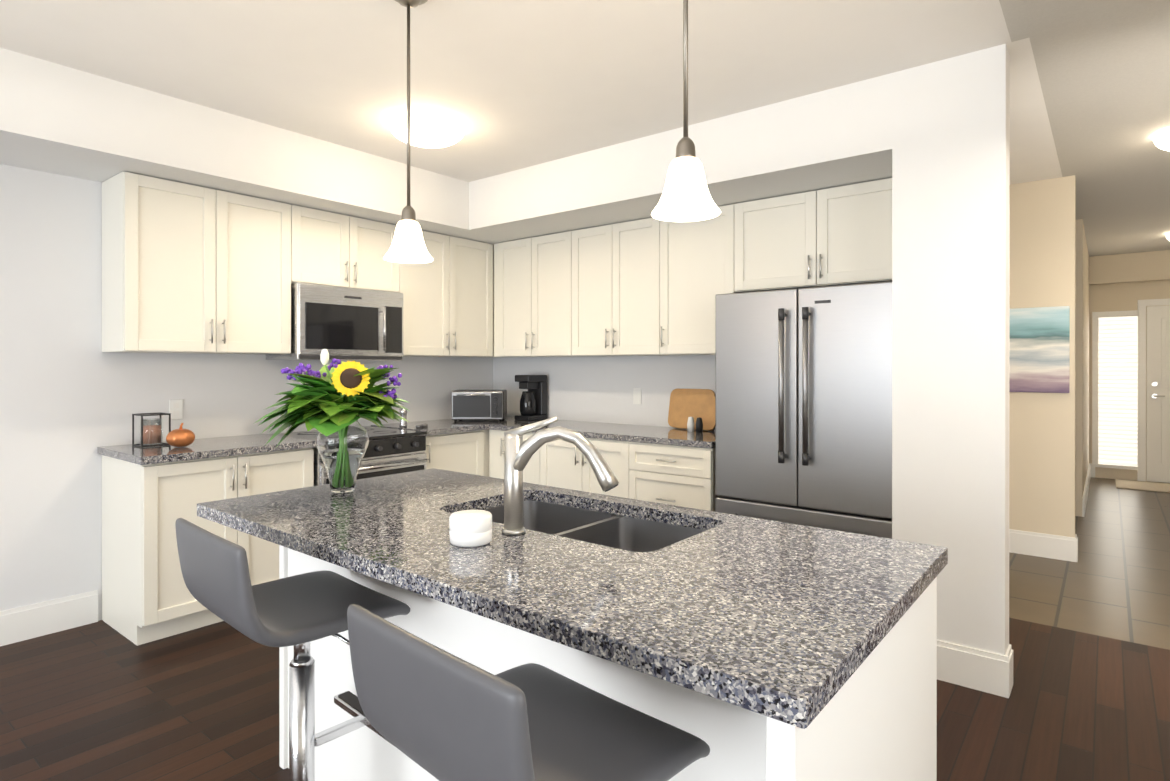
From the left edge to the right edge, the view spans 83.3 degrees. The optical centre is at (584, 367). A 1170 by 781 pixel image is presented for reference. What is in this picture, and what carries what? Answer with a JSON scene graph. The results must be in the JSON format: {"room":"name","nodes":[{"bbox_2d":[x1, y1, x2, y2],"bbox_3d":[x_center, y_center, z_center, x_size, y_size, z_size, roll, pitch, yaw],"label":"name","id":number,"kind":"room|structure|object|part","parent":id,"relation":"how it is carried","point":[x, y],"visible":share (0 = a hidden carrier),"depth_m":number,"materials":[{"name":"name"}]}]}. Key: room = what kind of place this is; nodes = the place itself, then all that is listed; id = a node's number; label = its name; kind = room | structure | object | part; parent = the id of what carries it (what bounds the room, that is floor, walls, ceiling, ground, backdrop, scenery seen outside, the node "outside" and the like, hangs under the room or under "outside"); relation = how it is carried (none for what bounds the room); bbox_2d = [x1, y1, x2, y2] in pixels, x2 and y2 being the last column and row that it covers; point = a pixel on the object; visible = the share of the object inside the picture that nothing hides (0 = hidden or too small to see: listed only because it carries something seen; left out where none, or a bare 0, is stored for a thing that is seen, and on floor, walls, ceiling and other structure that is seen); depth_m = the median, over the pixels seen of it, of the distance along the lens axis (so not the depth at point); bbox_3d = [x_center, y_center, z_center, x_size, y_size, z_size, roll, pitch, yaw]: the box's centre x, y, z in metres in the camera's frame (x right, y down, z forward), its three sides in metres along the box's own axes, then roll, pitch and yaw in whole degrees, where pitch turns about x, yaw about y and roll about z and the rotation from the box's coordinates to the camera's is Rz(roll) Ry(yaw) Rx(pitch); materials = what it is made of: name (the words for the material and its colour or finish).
{"room":"kitchen","nodes":[
{"label":"kitchen","id":0,"kind":"room"},
{"bbox_2d":[0,164,491,620],"bbox_3d":[-3.521,0.012,2.379,0.120,2.660,8.850,0,0,38],"label":"wall","id":1,"kind":"structure","parent":0,"point":[72,396],"depth_m":3.39,"materials":[{"name":"paint"}]},
{"bbox_2d":[0,590,97,645],"bbox_3d":[-4.357,1.261,1.219,0.015,0.165,5.750,0,0,38],"label":"baseboard","id":2,"kind":"structure","parent":1,"relation":"attached to","point":[18,624],"depth_m":3.30,"materials":[{"name":"white wood"}]},
{"bbox_2d":[169,399,182,419],"bbox_3d":[-2.339,0.243,3.764,0.007,0.115,0.070,0,0,38],"label":"electrical outlet plate","id":3,"kind":"object","parent":1,"relation":"attached to","point":[176,408],"depth_m":3.76,"materials":[{"name":"white plastic"}]},
{"bbox_2d":[102,171,304,353],"bbox_3d":[-2.140,-0.528,3.737,0.347,0.897,0.914,0,0,38],"label":"upper cabinet","id":4,"kind":"object","parent":1,"relation":"attached to","point":[197,269],"depth_m":3.54,"materials":[{"name":"beige wood"}]},
{"bbox_2d":[305,207,400,292],"bbox_3d":[-1.654,-0.744,4.349,0.347,0.466,0.770,0,0,38],"label":"upper cabinet","id":5,"kind":"object","parent":1,"relation":"attached to","point":[341,250],"depth_m":4.24,"materials":[{"name":"beige wood"}]},
{"bbox_2d":[266,282,402,360],"bbox_3d":[-1.611,-0.276,4.316,0.454,0.460,0.750,0,0,38],"label":"microwave","id":6,"kind":"object","parent":5,"relation":"attached to","point":[346,324],"visible":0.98,"depth_m":4.14,"materials":[{"name":"silver metal"}]},
{"bbox_2d":[401,231,488,357],"bbox_3d":[-1.160,-0.529,4.971,0.347,0.897,0.938,0,0,38],"label":"upper cabinet","id":7,"kind":"object","parent":1,"relation":"attached to","point":[446,298],"depth_m":4.87,"materials":[{"name":"beige wood"}]},
{"bbox_2d":[0,44,1009,654],"bbox_3d":[-1.929,0.014,1.191,3.850,2.660,8.730,0,0,38],"label":"wall","id":8,"kind":"structure","parent":0,"point":[932,140],"depth_m":2.93,"materials":[{"name":"white paint"}]},
{"bbox_2d":[937,640,1012,697],"bbox_3d":[1.547,1.259,2.810,0.445,0.165,0.015,0,0,38],"label":"baseboard","id":9,"kind":"structure","parent":8,"relation":"attached to","point":[978,669],"depth_m":2.74,"materials":[{"name":"white wood"}]},
{"bbox_2d":[0,618,1169,780],"bbox_3d":[-1.299,1.395,0.661,5.740,0.100,8.920,0,0,38],"label":"floor","id":10,"kind":"structure","parent":0,"point":[100,700],"depth_m":2.56,"materials":[{"name":"brown wood"}]},
{"bbox_2d":[102,447,313,645],"bbox_3d":[-2.059,0.900,3.636,0.602,0.879,0.854,0,0,38],"label":"base cabinet","id":11,"kind":"object","parent":10,"relation":"on","point":[146,597],"depth_m":3.29,"materials":[{"name":"beige wood"}]},
{"bbox_2d":[97,435,316,466],"bbox_3d":[-2.052,0.440,3.619,0.632,0.038,0.878,0,0,38],"label":"countertop","id":12,"kind":"structure","parent":11,"relation":"on","point":[217,447],"depth_m":3.44,"materials":[{"name":"grey stone"}]},
{"bbox_2d":[132,412,170,447],"bbox_3d":[-2.326,0.335,3.531,0.137,0.170,0.137,0,0,38],"label":"candle lantern","id":13,"kind":"object","parent":12,"relation":"on","point":[151,433],"visible":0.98,"depth_m":3.50,"materials":[{"name":"black metal"}]},
{"bbox_2d":[166,423,194,446],"bbox_3d":[-2.126,0.355,3.461,0.140,0.126,0.140,0,0,38],"label":"pumpkin","id":14,"kind":"object","parent":12,"relation":"on","point":[180,437],"visible":1,"depth_m":3.42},
{"bbox_2d":[175,518,409,780],"bbox_3d":[-0.716,0.857,1.645,0.426,0.970,0.438,0,0,42],"label":"bar stool","id":15,"kind":"object","parent":10,"relation":"on","point":[300,612],"visible":0.96,"depth_m":1.59,"materials":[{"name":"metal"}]},
{"bbox_3d":[-0.724,0.499,1.642,0.448,0.258,0.448,0,0,38],"label":"seat","id":16,"kind":"part","parent":15,"relation":"part of","materials":[{"name":"grey leather"}]},
{"bbox_3d":[-0.705,0.986,1.657,0.432,0.713,0.432,0,0,38],"label":"frame","id":17,"kind":"part","parent":15,"relation":"part of","materials":[{"name":"metal"}]},
{"bbox_2d":[271,426,426,485],"bbox_3d":[-1.506,0.881,4.234,0.723,0.916,0.754,0,0,38],"label":"range","id":18,"kind":"object","parent":10,"relation":"on","point":[389,451],"visible":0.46,"depth_m":4.13,"materials":[{"name":"silver metal"}]},
{"bbox_2d":[425,431,484,475],"bbox_3d":[-1.145,0.899,4.786,0.602,0.879,0.544,0,0,38],"label":"base cabinet","id":19,"kind":"object","parent":10,"relation":"on","point":[465,452],"depth_m":4.64,"materials":[{"name":"beige wood"}]},
{"bbox_2d":[371,419,488,434],"bbox_3d":[-1.126,0.438,4.785,0.632,0.038,0.573,0,0,38],"label":"countertop","id":20,"kind":"structure","parent":19,"relation":"on","point":[442,426],"depth_m":4.67,"materials":[{"name":"grey stone"}]},
{"bbox_2d":[399,408,406,426],"bbox_3d":[-1.277,0.350,4.626,0.054,0.136,0.054,0,0,38],"label":"pepper mill","id":21,"kind":"object","parent":20,"relation":"on","point":[403,413],"visible":0.71,"depth_m":4.61,"materials":[{"name":"silver metal"}]},
{"bbox_2d":[415,424,425,428],"bbox_3d":[-1.133,0.407,4.486,0.045,0.022,0.045,0,0,29],"label":"cup","id":22,"kind":"object","parent":20,"relation":"on","point":[421,426],"depth_m":4.48,"materials":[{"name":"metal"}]},
{"bbox_2d":[485,427,544,484],"bbox_3d":[-0.292,0.899,4.902,0.580,0.879,0.636,0,0,38],"label":"base cabinet","id":23,"kind":"object","parent":10,"relation":"on","point":[534,471],"depth_m":4.74,"materials":[{"name":"beige wood"}]},
{"bbox_2d":[347,604,709,780],"bbox_3d":[-0.078,0.858,1.049,0.426,0.970,0.438,0,0,43],"label":"bar stool","id":24,"kind":"object","parent":10,"relation":"on","point":[439,714],"visible":1,"depth_m":0.95,"materials":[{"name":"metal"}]},
{"bbox_2d":[545,435,628,497],"bbox_3d":[0.155,0.899,4.548,0.800,0.879,0.636,0,0,38],"label":"base cabinet","id":25,"kind":"object","parent":10,"relation":"on","point":[566,467],"depth_m":4.27,"materials":[{"name":"beige wood"}]},
{"bbox_2d":[279,548,936,780],"bbox_3d":[-0.167,0.903,1.795,1.860,0.880,0.895,0,0,39],"label":"kitchen island","id":26,"kind":"object","parent":10,"relation":"on","point":[883,726],"depth_m":1.37,"materials":[{"name":"wood"}]},
{"bbox_2d":[197,468,947,735],"bbox_3d":[-0.176,0.442,1.792,1.910,0.038,0.910,0,0,39],"label":"island countertop","id":27,"kind":"structure","parent":26,"relation":"on","point":[773,621],"depth_m":1.37,"materials":[{"name":"grey stone"}]},
{"bbox_2d":[253,349,409,492],"bbox_3d":[-0.827,0.180,2.212,0.457,0.483,0.482,0,0,39],"label":"flower vase","id":28,"kind":"object","parent":27,"relation":"on","point":[335,402],"visible":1,"depth_m":2.16,"materials":[{"name":"clear glass"}]},
{"bbox_3d":[-0.820,0.290,2.228,0.172,0.262,0.172,0,0,39],"label":"glass","id":29,"kind":"part","parent":28,"relation":"part of","materials":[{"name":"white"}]},
{"bbox_2d":[449,510,491,546],"bbox_3d":[-0.276,0.388,1.589,0.102,0.069,0.102,0,0,39],"label":"candle","id":30,"kind":"object","parent":27,"relation":"on","point":[470,528],"visible":1,"depth_m":1.55,"materials":[{"name":"white wax"}]},
{"bbox_2d":[502,416,618,535],"bbox_3d":[-0.065,0.273,1.657,0.274,0.299,0.172,0,0,39],"label":"faucet","id":31,"kind":"object","parent":27,"relation":"on","point":[518,452],"depth_m":1.66,"materials":[{"name":"silver metal"}]},
{"bbox_2d":[485,501,705,551],"bbox_3d":[-0.032,0.566,1.883,0.800,0.206,0.443,0,0,39],"label":"sink","id":32,"kind":"object","parent":27,"relation":"in","point":[628,531],"depth_m":2.02,"materials":[{"name":"silver metal"}]},
{"bbox_2d":[629,439,718,511],"bbox_3d":[0.664,0.900,4.144,0.620,0.879,0.636,0,0,38],"label":"base cabinet","id":33,"kind":"object","parent":10,"relation":"on","point":[677,474],"depth_m":3.86,"materials":[{"name":"beige wood"}]},
{"bbox_2d":[449,416,714,446],"bbox_3d":[-0.044,0.438,4.701,2.432,0.038,0.642,0,0,38],"label":"countertop","id":34,"kind":"structure","parent":33,"relation":"on","point":[602,430],"depth_m":4.35,"materials":[{"name":"grey stone"}]},
{"bbox_2d":[451,390,506,421],"bbox_3d":[-0.827,0.300,5.158,0.400,0.235,0.336,0,0,-2],"label":"toaster oven","id":35,"kind":"object","parent":34,"relation":"on","point":[478,404],"visible":1,"depth_m":5.02,"materials":[{"name":"silver metal"}]},
{"bbox_2d":[514,375,546,420],"bbox_3d":[-0.429,0.240,5.243,0.160,0.355,0.220,0,0,38],"label":"coffee maker","id":36,"kind":"object","parent":34,"relation":"on","point":[533,402],"visible":1,"depth_m":5.18,"materials":[{"name":"black plastic"}]},
{"bbox_2d":[687,417,692,431],"bbox_3d":[0.686,0.370,4.267,0.047,0.097,0.047,0,0,29],"label":"salt","id":37,"kind":"object","parent":34,"relation":"on","point":[690,419],"depth_m":4.25,"materials":[{"name":"white ceramic"}]},
{"bbox_2d":[668,389,714,429],"bbox_3d":[0.726,0.282,4.430,0.380,0.268,0.102,0,0,38],"label":"cutting boards","id":38,"kind":"object","parent":34,"relation":"on","point":[685,404],"visible":0.9,"depth_m":4.42,"materials":[{"name":"brown wood"}]},
{"bbox_2d":[693,417,702,432],"bbox_3d":[0.732,0.370,4.213,0.047,0.097,0.047,0,0,29],"label":"pepper shaker","id":39,"kind":"object","parent":34,"relation":"on","point":[699,425],"depth_m":4.19,"materials":[{"name":"black ceramic"}]},
{"bbox_2d":[715,281,891,538],"bbox_3d":[1.270,0.466,3.604,0.930,1.750,0.728,0,0,38],"label":"fridge","id":40,"kind":"object","parent":10,"relation":"on","point":[803,406],"visible":0.67,"depth_m":3.33,"materials":[{"name":"metal"}]},
{"bbox_2d":[0,0,1169,256],"bbox_3d":[0.573,-1.369,3.014,5.740,0.100,14.940,0,0,38],"label":"ceiling","id":41,"kind":"structure","parent":0,"point":[512,84],"depth_m":2.87,"materials":[{"name":"white paint"}]},
{"bbox_2d":[383,0,432,262],"bbox_3d":[-0.621,-0.847,2.315,0.170,0.939,0.170,0,0,38],"label":"pendant light","id":42,"kind":"object","parent":41,"relation":"hanging from","point":[408,245],"visible":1,"depth_m":2.30,"materials":[{"name":"white glass"}]},
{"bbox_3d":[-0.621,-0.447,2.316,0.170,0.138,0.170,0,0,38],"label":"lamp shade","id":43,"kind":"part","parent":42,"relation":"part of","materials":[{"name":"white glass"}]},
{"bbox_2d":[389,114,463,147],"bbox_3d":[-0.858,-1.266,3.576,0.400,0.106,0.400,0,0,38],"label":"kitchen ceiling light","id":44,"kind":"object","parent":41,"relation":"attached to","point":[429,131],"visible":0.92,"depth_m":3.47,"materials":[{"name":"white glass"}]},
{"bbox_2d":[651,0,720,221],"bbox_3d":[0.249,-0.846,1.625,0.170,0.939,0.170,0,0,38],"label":"pendant light","id":45,"kind":"object","parent":41,"relation":"hanging from","point":[686,196],"visible":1,"depth_m":1.60,"materials":[{"name":"white glass"}]},
{"bbox_3d":[0.249,-0.446,1.625,0.170,0.138,0.170,0,0,38],"label":"lamp shade","id":46,"kind":"part","parent":45,"relation":"part of","materials":[{"name":"white glass"}]},
{"bbox_2d":[1153,131,1169,150],"bbox_3d":[3.382,-1.266,3.656,0.340,0.106,0.340,0,0,38],"label":"light","id":47,"kind":"object","parent":41,"relation":"attached to","point":[1162,141],"visible":1,"depth_m":3.69,"materials":[{"name":"white glass"}]},
{"bbox_2d":[492,355,714,429],"bbox_3d":[0.627,0.009,4.659,3.540,2.660,0.120,0,0,38],"label":"wall","id":48,"kind":"structure","parent":0,"point":[589,388],"depth_m":4.94,"materials":[{"name":"paint"}]},
{"bbox_2d":[489,230,576,357],"bbox_3d":[-0.310,-0.530,5.071,0.900,0.897,0.392,0,0,38],"label":"upper cabinet","id":49,"kind":"object","parent":48,"relation":"attached to","point":[533,281],"depth_m":4.93,"materials":[{"name":"beige wood"}]},
{"bbox_2d":[577,218,672,356],"bbox_3d":[0.299,-0.529,4.615,0.860,0.897,0.347,0,0,38],"label":"upper cabinet","id":50,"kind":"object","parent":48,"relation":"attached to","point":[623,268],"depth_m":4.44,"materials":[{"name":"beige wood"}]},
{"bbox_2d":[633,388,640,403],"bbox_3d":[0.380,0.211,4.774,0.070,0.115,0.005,0,0,38],"label":"electrical outlet plate","id":51,"kind":"object","parent":48,"relation":"attached to","point":[636,391],"depth_m":4.77,"materials":[{"name":"white plastic"}]},
{"bbox_2d":[669,202,744,354],"bbox_3d":[0.793,-0.528,4.224,0.640,0.897,0.347,0,0,38],"label":"upper cabinet","id":52,"kind":"object","parent":48,"relation":"attached to","point":[707,257],"depth_m":4.07,"materials":[{"name":"beige wood"}]},
{"bbox_2d":[745,178,891,291],"bbox_3d":[1.383,-0.713,3.755,0.987,0.526,0.347,0,0,38],"label":"upper cabinet","id":53,"kind":"object","parent":48,"relation":"attached to","point":[842,235],"depth_m":3.60,"materials":[{"name":"beige wood"}]},
{"bbox_2d":[1009,175,1080,536],"bbox_3d":[2.981,0.009,4.922,1.100,2.660,0.120,0,0,38],"label":"wall","id":54,"kind":"structure","parent":0,"point":[1053,263],"depth_m":4.65,"materials":[{"name":"beige paint"}]},
{"bbox_2d":[1009,306,1069,392],"bbox_3d":[2.992,-0.121,4.815,0.890,0.600,0.031,0,0,38],"label":"painting","id":55,"kind":"object","parent":54,"relation":"attached to","point":[1039,349],"visible":0.42,"depth_m":4.63},
{"bbox_2d":[1009,529,1077,561],"bbox_3d":[2.946,1.256,4.866,1.115,0.165,0.015,0,0,38],"label":"baseboard","id":56,"kind":"structure","parent":54,"relation":"attached to","point":[1058,547],"depth_m":4.63,"materials":[{"name":"white wood"}]},
{"bbox_2d":[1081,219,1092,516],"bbox_3d":[5.237,0.006,6.974,0.120,2.660,2.700,0,0,38],"label":"wall","id":57,"kind":"structure","parent":0,"point":[1086,261],"depth_m":6.67,"materials":[{"name":"beige paint"}]},
{"bbox_2d":[1082,463,1091,516],"bbox_3d":[5.292,1.253,6.932,0.020,0.165,2.700,0,0,38],"label":"baseboard","id":58,"kind":"structure","parent":57,"relation":"attached to","point":[1089,473],"depth_m":6.51,"materials":[{"name":"white wood"}]},
{"bbox_2d":[1009,477,1169,649],"bbox_3d":[3.347,1.387,6.510,5.740,0.100,6.020,0,0,38],"label":"floor","id":59,"kind":"structure","parent":0,"point":[1113,582],"depth_m":4.23,"materials":[{"name":"tile"}]},
{"bbox_2d":[1116,479,1169,492],"bbox_3d":[6.531,1.329,7.142,1.200,0.011,0.670,0,0,38],"label":"rug","id":60,"kind":"object","parent":59,"relation":"on","point":[1143,485],"visible":0.96,"depth_m":7.36,"materials":[{"name":"beige fabric"}]},
{"bbox_2d":[1089,250,1169,483],"bbox_3d":[6.280,0.005,7.869,2.840,2.660,0.240,0,0,38],"label":"wall","id":61,"kind":"structure","parent":0,"point":[1119,280],"depth_m":7.74,"materials":[{"name":"beige paint"}]},
{"bbox_2d":[1098,316,1137,466],"bbox_3d":[6.329,0.285,7.818,0.360,1.760,0.016,0,0,38],"label":"window","id":62,"kind":"structure","parent":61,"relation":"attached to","point":[1118,394],"depth_m":7.81,"materials":[{"name":"white glass"}]},
{"bbox_2d":[1092,298,1169,482],"bbox_3d":[6.706,0.275,7.481,1.490,2.120,0.077,0,0,38],"label":"door","id":63,"kind":"structure","parent":61,"relation":"attached to","point":[1153,442],"depth_m":7.62,"materials":[{"name":"white wood"}]}
]}

